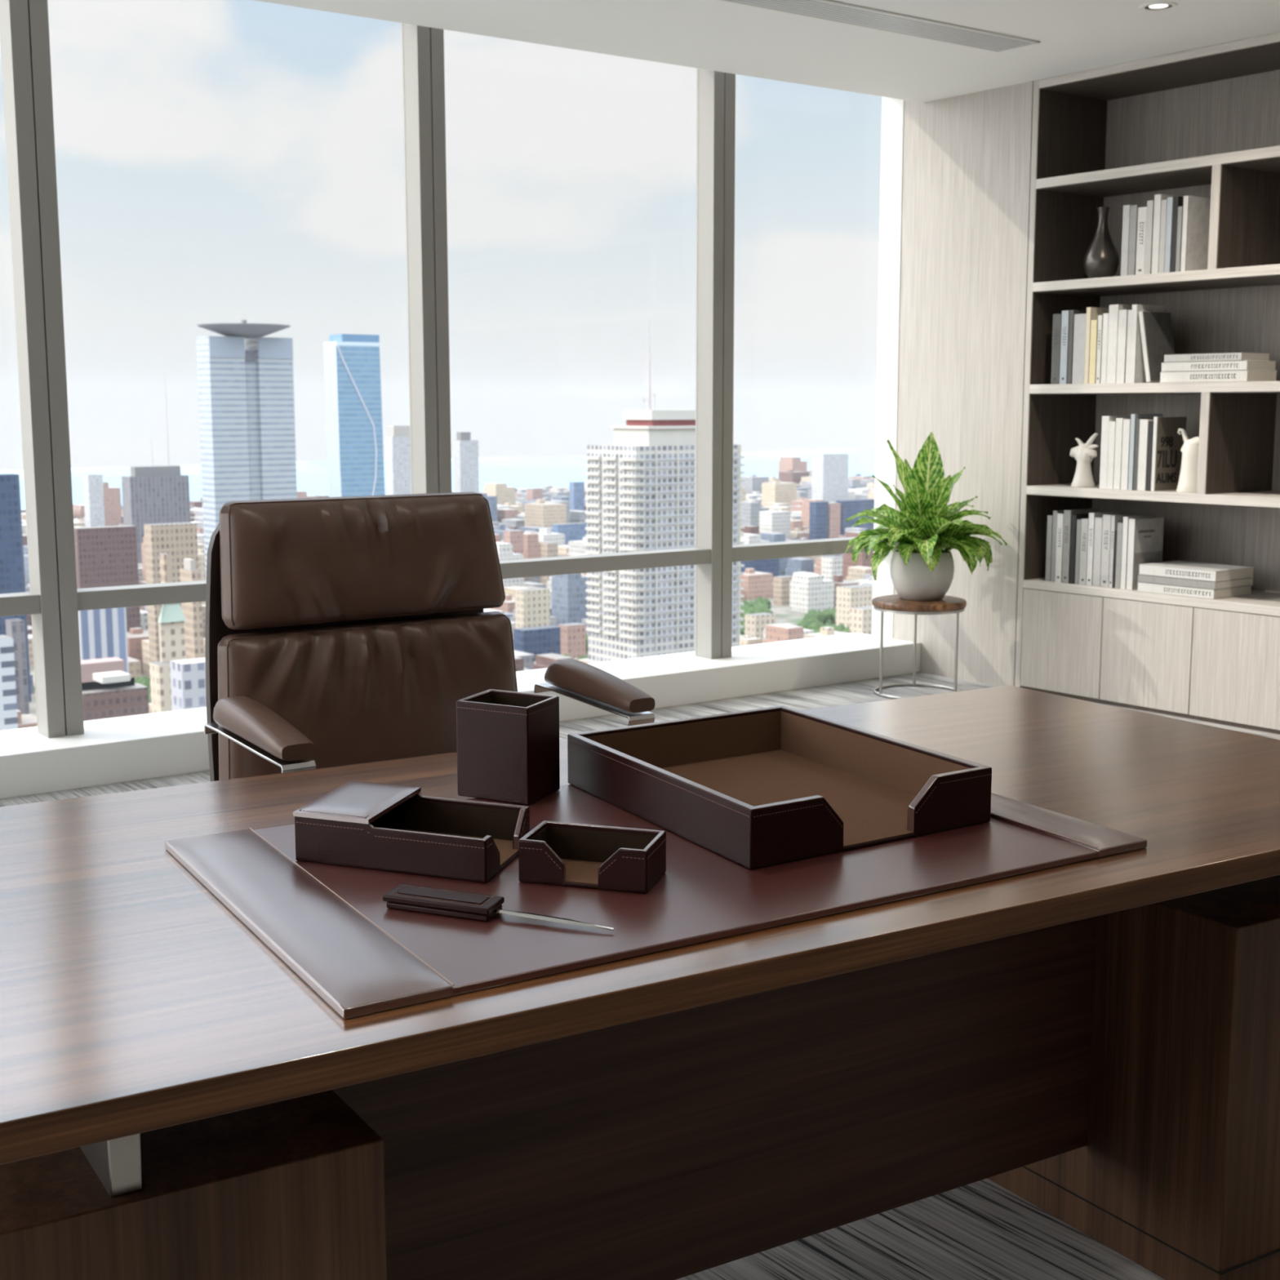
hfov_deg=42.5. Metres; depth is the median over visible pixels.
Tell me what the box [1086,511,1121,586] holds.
book
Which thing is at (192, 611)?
apartment tower
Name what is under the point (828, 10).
ceiling vent
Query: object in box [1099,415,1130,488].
book
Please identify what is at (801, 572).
block
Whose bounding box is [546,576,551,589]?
block
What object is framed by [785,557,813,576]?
block
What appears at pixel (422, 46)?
window
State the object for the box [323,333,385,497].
skyscraper
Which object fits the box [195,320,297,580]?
skyscraper
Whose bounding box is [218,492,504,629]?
cushion
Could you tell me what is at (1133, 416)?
book
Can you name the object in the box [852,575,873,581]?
block
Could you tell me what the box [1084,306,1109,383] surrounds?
book
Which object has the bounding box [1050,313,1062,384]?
book
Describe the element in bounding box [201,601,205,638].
block
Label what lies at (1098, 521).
book
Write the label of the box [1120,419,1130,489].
book
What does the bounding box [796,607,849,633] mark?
park trees
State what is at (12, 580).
office tower
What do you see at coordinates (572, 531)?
office block
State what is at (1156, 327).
book
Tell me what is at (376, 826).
box
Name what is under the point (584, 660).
block
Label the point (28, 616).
block
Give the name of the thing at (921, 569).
potted plant
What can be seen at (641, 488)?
apartment tower
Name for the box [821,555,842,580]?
apartment block
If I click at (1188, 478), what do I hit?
figurine
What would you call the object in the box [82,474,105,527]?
apartment tower
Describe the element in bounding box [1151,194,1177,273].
book
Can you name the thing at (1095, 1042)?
desk
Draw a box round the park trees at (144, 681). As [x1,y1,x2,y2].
[134,675,151,702]
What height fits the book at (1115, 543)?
0.264 m
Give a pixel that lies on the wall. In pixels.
(966, 176)
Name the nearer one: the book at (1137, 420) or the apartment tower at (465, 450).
the book at (1137, 420)
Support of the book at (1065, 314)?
on the bookcase
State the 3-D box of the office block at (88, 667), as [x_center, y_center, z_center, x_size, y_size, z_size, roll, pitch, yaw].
[-167.927,28.778,512.336,14.062,45.156,8.000,-6,10,-36]
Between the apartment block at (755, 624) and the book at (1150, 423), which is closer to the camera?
the book at (1150, 423)
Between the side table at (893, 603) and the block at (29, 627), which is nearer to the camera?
the side table at (893, 603)
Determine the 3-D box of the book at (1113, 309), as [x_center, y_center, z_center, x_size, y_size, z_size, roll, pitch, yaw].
[2.198,-1.335,7.434,0.200,0.348,0.053,-6,10,-36]
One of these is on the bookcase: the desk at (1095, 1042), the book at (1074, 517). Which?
the book at (1074, 517)
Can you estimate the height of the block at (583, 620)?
14.201 m
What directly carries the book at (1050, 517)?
on the bookcase
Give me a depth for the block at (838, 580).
1003.10 m
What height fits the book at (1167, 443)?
0.326 m
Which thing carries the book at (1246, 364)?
on the book at (1246, 375)
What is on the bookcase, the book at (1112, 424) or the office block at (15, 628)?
the book at (1112, 424)
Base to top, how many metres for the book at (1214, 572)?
0.046 m
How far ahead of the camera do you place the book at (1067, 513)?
7.68 m
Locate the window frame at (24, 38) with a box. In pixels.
[0,0,206,737]
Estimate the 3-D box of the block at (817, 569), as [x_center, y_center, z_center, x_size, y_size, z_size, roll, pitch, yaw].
[133.222,-47.713,1139.247,19.318,18.334,16.164,-6,10,-36]
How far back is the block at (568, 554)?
1102.09 m
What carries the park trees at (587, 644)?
on the ground
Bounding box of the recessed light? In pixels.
[1139,1,1177,11]
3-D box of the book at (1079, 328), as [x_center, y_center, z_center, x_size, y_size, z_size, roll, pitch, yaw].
[2.090,-1.340,7.584,0.200,0.315,0.070,-6,10,-36]
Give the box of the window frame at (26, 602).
[0,591,40,616]
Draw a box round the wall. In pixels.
[893,80,1032,686]
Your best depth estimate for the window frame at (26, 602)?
5.93 m
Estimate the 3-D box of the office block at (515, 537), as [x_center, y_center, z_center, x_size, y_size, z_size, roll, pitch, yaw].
[-81.993,-49.747,1069.207,10.108,42.758,8.000,-6,10,-36]
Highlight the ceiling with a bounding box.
[254,0,1279,102]
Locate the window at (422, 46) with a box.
[401,22,710,578]
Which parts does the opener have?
handle, handle, blade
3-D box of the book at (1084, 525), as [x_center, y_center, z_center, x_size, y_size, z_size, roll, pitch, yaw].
[2.130,-0.415,7.658,0.201,0.306,0.040,-6,10,-36]
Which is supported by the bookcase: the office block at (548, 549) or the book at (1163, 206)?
the book at (1163, 206)
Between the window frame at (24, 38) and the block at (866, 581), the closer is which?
the window frame at (24, 38)
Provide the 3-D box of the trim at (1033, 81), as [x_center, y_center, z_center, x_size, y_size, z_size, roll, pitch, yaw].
[2.007,-1.187,7.897,0.500,2.830,0.004,-6,10,-36]
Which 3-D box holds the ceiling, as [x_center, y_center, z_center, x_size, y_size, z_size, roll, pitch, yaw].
[0.928,-1.916,2.124,9.126,0.250,9.100,-6,10,-36]
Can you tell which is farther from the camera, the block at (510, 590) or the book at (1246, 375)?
the block at (510, 590)
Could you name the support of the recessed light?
in the ceiling
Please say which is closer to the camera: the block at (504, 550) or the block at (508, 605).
the block at (508, 605)
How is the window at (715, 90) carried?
in the wall
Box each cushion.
[217,611,516,780]
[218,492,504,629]
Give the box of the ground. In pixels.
[28,595,805,716]
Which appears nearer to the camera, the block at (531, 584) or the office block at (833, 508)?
the block at (531, 584)
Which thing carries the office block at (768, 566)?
on the ground
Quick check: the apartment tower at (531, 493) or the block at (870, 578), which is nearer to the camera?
the block at (870, 578)
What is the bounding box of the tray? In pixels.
[567,705,991,869]
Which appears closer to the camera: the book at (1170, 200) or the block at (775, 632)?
the book at (1170, 200)
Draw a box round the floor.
[0,671,1279,1279]
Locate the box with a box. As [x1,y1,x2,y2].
[293,780,529,883]
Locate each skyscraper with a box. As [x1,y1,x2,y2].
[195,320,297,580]
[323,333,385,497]
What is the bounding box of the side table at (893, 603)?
[871,594,966,698]
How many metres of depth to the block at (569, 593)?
881.13 m
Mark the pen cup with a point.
(508, 742)
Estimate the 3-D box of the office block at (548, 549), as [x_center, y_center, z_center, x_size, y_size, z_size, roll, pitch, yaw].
[-58.538,-45.177,1062.299,8.163,35.603,8.000,-6,10,-36]
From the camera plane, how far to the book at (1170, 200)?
7.09 m
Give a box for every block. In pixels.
[0,635,17,730]
[4,617,29,715]
[26,614,31,626]
[27,625,32,634]
[27,634,34,666]
[74,524,141,631]
[78,607,128,673]
[80,657,124,682]
[126,627,148,673]
[128,656,141,678]
[140,609,148,631]
[142,639,150,677]
[143,522,198,662]
[148,702,151,713]
[149,553,186,713]
[169,657,206,711]
[197,548,205,580]
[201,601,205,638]
[203,638,205,657]
[483,608,515,639]
[492,594,515,613]
[494,533,503,542]
[496,541,524,586]
[503,529,524,559]
[503,586,528,598]
[504,612,512,619]
[510,584,539,588]
[510,609,556,626]
[513,625,560,661]
[514,649,535,669]
[514,656,532,671]
[515,587,550,628]
[524,581,551,590]
[526,576,540,582]
[533,653,573,669]
[540,542,557,588]
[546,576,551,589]
[550,590,551,604]
[551,522,586,545]
[551,573,587,626]
[557,622,586,657]
[563,553,581,555]
[569,553,587,576]
[577,657,588,663]
[581,618,587,634]
[739,635,761,645]
[740,558,778,582]
[740,568,773,599]
[744,612,775,642]
[762,623,803,643]
[763,622,813,639]
[778,557,792,576]
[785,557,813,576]
[789,573,834,613]
[792,555,823,564]
[793,571,818,574]
[804,626,848,638]
[808,501,828,539]
[813,557,821,575]
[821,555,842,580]
[823,553,843,556]
[827,502,840,538]
[833,574,858,607]
[835,498,874,535]
[835,583,872,627]
[842,531,873,579]
[844,527,867,535]
[845,565,872,580]
[849,605,872,635]
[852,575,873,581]
[858,580,872,584]
[863,573,872,578]
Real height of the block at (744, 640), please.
21.216 m
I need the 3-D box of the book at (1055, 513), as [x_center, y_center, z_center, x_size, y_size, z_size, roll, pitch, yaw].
[2.027,-0.449,7.794,0.200,0.334,0.026,-6,10,-36]
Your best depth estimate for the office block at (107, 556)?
785.80 m
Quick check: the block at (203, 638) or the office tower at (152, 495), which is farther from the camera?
the office tower at (152, 495)
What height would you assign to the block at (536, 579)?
16.555 m
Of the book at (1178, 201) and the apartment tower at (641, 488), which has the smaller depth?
the book at (1178, 201)
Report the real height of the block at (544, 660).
21.444 m
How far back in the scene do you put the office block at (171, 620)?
492.46 m
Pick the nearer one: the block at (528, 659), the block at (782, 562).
the block at (528, 659)
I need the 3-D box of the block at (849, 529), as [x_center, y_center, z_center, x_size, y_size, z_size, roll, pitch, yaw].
[153.102,-59.338,1151.064,15.301,37.953,15.639,-6,10,-36]
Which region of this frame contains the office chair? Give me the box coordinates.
[204,492,655,781]
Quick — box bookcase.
[1014,31,1279,734]
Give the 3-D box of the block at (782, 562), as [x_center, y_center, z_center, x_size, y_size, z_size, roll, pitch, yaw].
[97.475,-55.695,1173.951,16.966,24.408,15.148,-6,10,-36]
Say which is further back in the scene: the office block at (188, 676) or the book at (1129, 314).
the office block at (188, 676)
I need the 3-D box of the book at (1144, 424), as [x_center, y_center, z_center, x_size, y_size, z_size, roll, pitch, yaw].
[2.309,-0.829,7.353,0.200,0.314,0.044,-6,10,-36]
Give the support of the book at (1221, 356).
on the book at (1246, 364)
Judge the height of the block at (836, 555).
20.303 m
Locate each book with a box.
[1044,515,1053,581]
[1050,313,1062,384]
[1050,510,1063,582]
[1054,512,1063,582]
[1059,310,1069,384]
[1061,508,1098,583]
[1066,310,1086,383]
[1068,513,1088,583]
[1071,313,1086,383]
[1074,519,1081,584]
[1079,518,1088,585]
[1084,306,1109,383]
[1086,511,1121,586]
[1088,320,1097,383]
[1092,516,1102,586]
[1095,315,1102,383]
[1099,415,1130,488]
[1100,313,1108,383]
[1100,512,1136,587]
[1106,304,1132,383]
[1106,421,1115,488]
[1108,513,1142,587]
[1112,529,1116,588]
[1113,417,1130,489]
[1115,309,1128,383]
[1115,522,1123,588]
[1120,204,1132,275]
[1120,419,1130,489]
[1120,515,1155,589]
[1124,310,1131,382]
[1125,516,1164,590]
[1127,204,1146,275]
[1128,304,1165,382]
[1128,413,1162,489]
[1133,418,1153,490]
[1135,206,1146,275]
[1137,311,1174,382]
[1137,419,1153,490]
[1137,574,1253,589]
[1137,582,1252,599]
[1138,560,1253,582]
[1144,200,1154,274]
[1146,421,1153,490]
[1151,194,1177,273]
[1151,416,1186,491]
[1158,199,1167,273]
[1160,369,1277,382]
[1161,360,1276,371]
[1164,196,1173,272]
[1164,352,1269,362]
[1170,195,1183,271]
[1175,206,1182,271]
[1180,195,1210,271]
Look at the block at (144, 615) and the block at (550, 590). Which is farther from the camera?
the block at (550, 590)
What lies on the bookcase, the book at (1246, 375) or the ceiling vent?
the book at (1246, 375)
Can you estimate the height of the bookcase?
2.828 m
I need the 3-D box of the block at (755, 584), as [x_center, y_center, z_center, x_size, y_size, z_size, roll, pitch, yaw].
[72.044,-36.684,1060.946,20.789,18.826,17.131,-6,10,-36]
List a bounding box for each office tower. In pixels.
[0,473,31,702]
[121,377,191,564]
[811,453,848,502]
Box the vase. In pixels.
[1083,206,1119,278]
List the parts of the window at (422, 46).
rail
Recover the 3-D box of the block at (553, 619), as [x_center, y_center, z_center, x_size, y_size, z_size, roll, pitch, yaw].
[-56.632,-8.330,875.561,19.120,15.507,16.322,-6,10,-36]
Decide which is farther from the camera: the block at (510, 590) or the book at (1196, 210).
the block at (510, 590)
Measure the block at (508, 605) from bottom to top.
17.535 m
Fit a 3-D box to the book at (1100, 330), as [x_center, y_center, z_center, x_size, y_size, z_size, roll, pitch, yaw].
[2.155,-1.322,7.495,0.201,0.304,0.024,-6,10,-36]
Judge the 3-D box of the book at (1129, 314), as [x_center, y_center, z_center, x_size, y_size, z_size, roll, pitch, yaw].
[2.252,-1.312,7.369,0.200,0.321,0.024,-6,10,-36]
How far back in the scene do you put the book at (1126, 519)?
7.42 m
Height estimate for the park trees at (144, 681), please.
11.011 m
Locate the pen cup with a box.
[456,688,559,805]
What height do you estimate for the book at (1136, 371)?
0.342 m
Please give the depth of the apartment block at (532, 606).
838.73 m
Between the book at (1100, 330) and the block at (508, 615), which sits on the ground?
the block at (508, 615)
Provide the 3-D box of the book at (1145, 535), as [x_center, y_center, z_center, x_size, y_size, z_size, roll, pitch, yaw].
[2.289,-0.394,7.455,0.210,0.320,0.036,-6,10,-36]
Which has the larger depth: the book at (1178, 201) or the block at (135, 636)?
the block at (135, 636)
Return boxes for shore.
[0,448,875,479]
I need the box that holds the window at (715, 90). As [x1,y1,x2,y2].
[694,68,888,658]
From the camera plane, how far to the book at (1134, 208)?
7.24 m
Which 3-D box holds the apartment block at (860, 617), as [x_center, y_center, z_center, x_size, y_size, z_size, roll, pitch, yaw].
[111.177,-2.531,793.408,19.516,26.838,8.576,-6,10,-36]
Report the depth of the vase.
7.49 m
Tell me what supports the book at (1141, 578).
on the book at (1142, 587)
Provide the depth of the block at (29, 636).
786.19 m
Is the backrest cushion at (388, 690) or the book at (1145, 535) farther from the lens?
the book at (1145, 535)
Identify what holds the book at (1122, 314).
on the bookcase
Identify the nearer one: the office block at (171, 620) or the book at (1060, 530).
the book at (1060, 530)
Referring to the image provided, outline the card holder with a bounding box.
[518,820,666,893]
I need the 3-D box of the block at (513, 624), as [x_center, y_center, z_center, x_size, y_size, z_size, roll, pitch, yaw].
[-76.912,-6.931,859.454,21.780,17.352,18.539,-6,10,-36]
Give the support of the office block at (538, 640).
on the ground
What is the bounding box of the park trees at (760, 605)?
[740,595,773,635]
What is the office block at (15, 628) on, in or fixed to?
on the ground
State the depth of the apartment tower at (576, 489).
1754.48 m
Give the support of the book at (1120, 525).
on the bookcase
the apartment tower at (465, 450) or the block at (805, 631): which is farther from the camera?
the apartment tower at (465, 450)
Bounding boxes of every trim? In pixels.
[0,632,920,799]
[871,96,903,638]
[1013,80,1033,686]
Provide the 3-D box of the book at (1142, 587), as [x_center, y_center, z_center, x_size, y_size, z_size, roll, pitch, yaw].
[2.455,-0.229,7.287,0.281,0.041,0.390,-6,10,-36]
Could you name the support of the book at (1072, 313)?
on the bookcase
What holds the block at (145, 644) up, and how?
on the ground
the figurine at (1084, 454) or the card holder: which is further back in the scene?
the figurine at (1084, 454)
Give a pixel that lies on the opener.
(451, 903)
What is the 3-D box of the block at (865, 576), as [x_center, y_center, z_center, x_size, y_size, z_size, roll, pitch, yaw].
[146.620,-34.085,1055.033,19.757,15.156,17.223,-6,10,-36]
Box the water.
[19,456,875,510]
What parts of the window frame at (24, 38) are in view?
rail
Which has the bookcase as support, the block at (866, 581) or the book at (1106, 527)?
the book at (1106, 527)
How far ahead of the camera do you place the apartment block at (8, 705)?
411.47 m
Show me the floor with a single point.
(981, 1229)
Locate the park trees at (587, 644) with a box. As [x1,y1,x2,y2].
[562,634,588,659]
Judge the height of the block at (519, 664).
23.778 m
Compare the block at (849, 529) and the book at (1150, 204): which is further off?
the block at (849, 529)
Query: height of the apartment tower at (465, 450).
99.061 m
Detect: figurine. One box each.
[1069,432,1097,487]
[1176,427,1199,493]
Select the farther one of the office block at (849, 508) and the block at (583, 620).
the office block at (849, 508)
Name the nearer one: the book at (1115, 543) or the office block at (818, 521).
the book at (1115, 543)
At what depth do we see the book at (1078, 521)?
7.63 m
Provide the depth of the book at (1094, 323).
7.46 m
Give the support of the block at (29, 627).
on the ground
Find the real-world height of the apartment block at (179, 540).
71.803 m
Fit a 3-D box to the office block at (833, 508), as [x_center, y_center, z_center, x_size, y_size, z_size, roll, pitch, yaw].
[159.787,-92.937,1370.544,12.018,42.326,8.000,-6,10,-36]
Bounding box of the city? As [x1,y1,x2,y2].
[17,457,875,728]
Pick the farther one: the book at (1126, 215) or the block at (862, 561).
the block at (862, 561)
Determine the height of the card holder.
0.057 m
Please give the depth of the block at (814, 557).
1182.23 m
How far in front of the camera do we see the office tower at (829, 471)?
1904.01 m
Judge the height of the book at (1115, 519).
0.329 m
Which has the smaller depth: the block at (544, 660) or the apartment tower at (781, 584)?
the block at (544, 660)
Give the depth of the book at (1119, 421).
7.40 m
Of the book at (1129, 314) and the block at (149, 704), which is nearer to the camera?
the book at (1129, 314)
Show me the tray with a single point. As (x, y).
(764, 787)
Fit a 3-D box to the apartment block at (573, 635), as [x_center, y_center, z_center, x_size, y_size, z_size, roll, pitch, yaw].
[-32.593,2.260,786.436,10.679,19.708,8.000,-6,10,-36]
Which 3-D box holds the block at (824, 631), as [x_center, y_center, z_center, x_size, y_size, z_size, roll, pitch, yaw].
[86.654,7.169,732.128,18.829,25.046,19.946,-6,10,-36]
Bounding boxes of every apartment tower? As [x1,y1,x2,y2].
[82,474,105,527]
[179,558,204,658]
[384,425,411,494]
[453,431,479,493]
[526,488,542,501]
[569,481,584,511]
[585,319,745,663]
[773,575,792,605]
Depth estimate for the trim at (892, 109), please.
8.40 m
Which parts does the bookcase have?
panel, door, door, shelf, shelf, shelf, shelf, shelf, rail, panel, door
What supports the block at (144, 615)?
on the ground
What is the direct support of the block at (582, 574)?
on the ground
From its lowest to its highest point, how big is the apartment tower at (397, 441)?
105.479 m
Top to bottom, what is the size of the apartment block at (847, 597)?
25.259 m
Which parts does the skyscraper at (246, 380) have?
roof crown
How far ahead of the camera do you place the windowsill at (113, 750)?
7.21 m
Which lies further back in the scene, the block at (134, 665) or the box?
the block at (134, 665)
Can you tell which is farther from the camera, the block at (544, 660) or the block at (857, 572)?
the block at (857, 572)
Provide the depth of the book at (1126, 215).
7.27 m
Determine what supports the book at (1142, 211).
on the bookcase
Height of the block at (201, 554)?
39.486 m
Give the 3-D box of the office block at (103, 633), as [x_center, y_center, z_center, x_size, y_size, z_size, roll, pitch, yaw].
[-186.906,15.637,571.737,16.168,54.407,8.000,-6,10,-36]
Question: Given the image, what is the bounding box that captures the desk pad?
[164,784,1146,1019]
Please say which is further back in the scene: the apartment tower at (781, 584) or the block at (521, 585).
the apartment tower at (781, 584)
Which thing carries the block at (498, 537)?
on the ground
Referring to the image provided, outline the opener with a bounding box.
[382,883,613,930]
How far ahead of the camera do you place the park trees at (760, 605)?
949.02 m
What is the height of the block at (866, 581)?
17.724 m
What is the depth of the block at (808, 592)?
986.58 m
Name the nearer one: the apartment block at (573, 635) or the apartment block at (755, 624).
the apartment block at (573, 635)
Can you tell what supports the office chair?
on the floor
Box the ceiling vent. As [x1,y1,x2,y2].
[720,0,1039,52]
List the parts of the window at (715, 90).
rail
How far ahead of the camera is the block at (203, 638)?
770.13 m
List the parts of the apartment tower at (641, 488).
cornice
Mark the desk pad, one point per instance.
(332, 926)
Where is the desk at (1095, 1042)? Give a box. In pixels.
[0,685,1279,1279]
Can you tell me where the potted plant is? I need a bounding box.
[844,431,1008,600]
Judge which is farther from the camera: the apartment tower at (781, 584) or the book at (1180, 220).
the apartment tower at (781, 584)
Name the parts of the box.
lid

